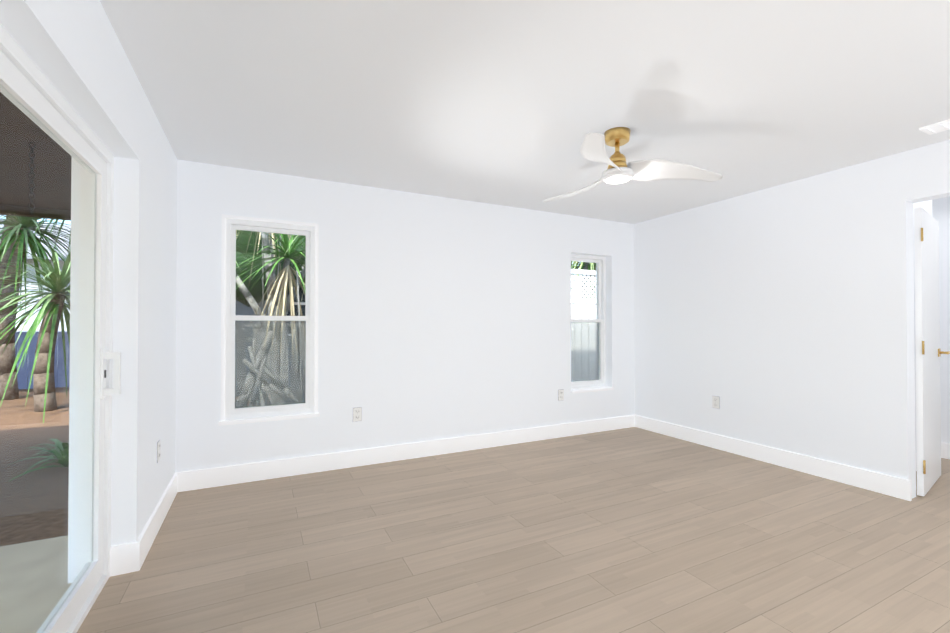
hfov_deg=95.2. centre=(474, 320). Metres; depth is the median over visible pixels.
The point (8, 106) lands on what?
porch roof
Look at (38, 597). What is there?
porch
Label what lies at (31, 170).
hanging chain
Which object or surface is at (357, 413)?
electrical outlet
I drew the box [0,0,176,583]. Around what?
wall
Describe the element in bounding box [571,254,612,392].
window
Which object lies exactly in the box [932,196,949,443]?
wall
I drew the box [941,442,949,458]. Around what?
baseboard
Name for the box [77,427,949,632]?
floor
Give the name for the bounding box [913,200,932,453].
door frame
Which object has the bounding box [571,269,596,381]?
lattice fence
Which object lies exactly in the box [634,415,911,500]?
baseboard
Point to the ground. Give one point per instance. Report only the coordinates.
(15, 444)
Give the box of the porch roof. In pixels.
[0,92,71,220]
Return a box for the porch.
[0,535,70,632]
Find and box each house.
[0,220,70,366]
[235,287,305,389]
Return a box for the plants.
[10,230,595,480]
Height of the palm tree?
8.526 m
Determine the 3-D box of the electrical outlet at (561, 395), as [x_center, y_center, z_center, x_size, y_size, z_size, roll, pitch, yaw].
[0.941,0.811,4.737,0.077,0.121,0.008,0,-1,-27]
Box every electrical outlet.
[157,440,160,462]
[353,407,361,421]
[558,389,563,400]
[712,396,719,408]
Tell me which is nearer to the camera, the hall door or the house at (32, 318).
the hall door
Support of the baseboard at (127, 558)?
attached to the wall at (73, 50)
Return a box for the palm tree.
[0,215,70,422]
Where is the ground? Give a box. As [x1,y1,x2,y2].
[0,367,279,545]
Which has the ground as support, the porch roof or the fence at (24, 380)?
the fence at (24, 380)
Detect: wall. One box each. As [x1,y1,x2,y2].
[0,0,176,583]
[175,159,634,472]
[634,139,949,497]
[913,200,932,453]
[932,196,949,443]
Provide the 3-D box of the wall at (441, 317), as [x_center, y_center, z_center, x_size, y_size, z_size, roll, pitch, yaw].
[0.452,0.045,4.650,6.560,2.440,0.260,0,-1,-27]
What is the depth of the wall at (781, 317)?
3.66 m
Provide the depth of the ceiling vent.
2.66 m
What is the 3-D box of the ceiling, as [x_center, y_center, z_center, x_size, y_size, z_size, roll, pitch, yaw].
[1.534,-1.246,2.493,6.560,0.100,5.110,0,-1,-27]
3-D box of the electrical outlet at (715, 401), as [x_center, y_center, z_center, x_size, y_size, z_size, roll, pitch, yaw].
[2.384,0.807,4.299,0.008,0.121,0.077,0,-1,-27]
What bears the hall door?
in the door frame at (926, 206)
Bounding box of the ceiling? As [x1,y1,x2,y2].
[100,0,949,223]
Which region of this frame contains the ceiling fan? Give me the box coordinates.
[543,127,722,201]
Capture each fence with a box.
[15,331,69,388]
[235,323,305,406]
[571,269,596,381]
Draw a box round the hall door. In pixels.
[914,207,949,495]
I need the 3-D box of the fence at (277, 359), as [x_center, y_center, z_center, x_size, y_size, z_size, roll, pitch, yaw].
[-2.299,0.691,6.412,4.210,1.308,0.080,0,-1,-27]
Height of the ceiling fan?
0.305 m
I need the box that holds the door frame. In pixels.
[0,24,120,632]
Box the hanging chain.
[28,142,35,214]
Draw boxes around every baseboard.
[126,472,181,572]
[182,415,633,491]
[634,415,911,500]
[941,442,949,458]
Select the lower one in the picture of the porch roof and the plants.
the plants
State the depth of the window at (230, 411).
3.50 m
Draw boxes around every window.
[219,215,318,424]
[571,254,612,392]
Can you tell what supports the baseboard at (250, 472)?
attached to the wall at (441, 317)
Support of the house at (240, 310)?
on the ground
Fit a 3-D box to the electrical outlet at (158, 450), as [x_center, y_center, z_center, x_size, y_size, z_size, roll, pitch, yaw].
[-1.917,0.791,2.635,0.008,0.121,0.077,0,-1,-27]
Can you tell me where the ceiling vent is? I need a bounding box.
[919,119,949,133]

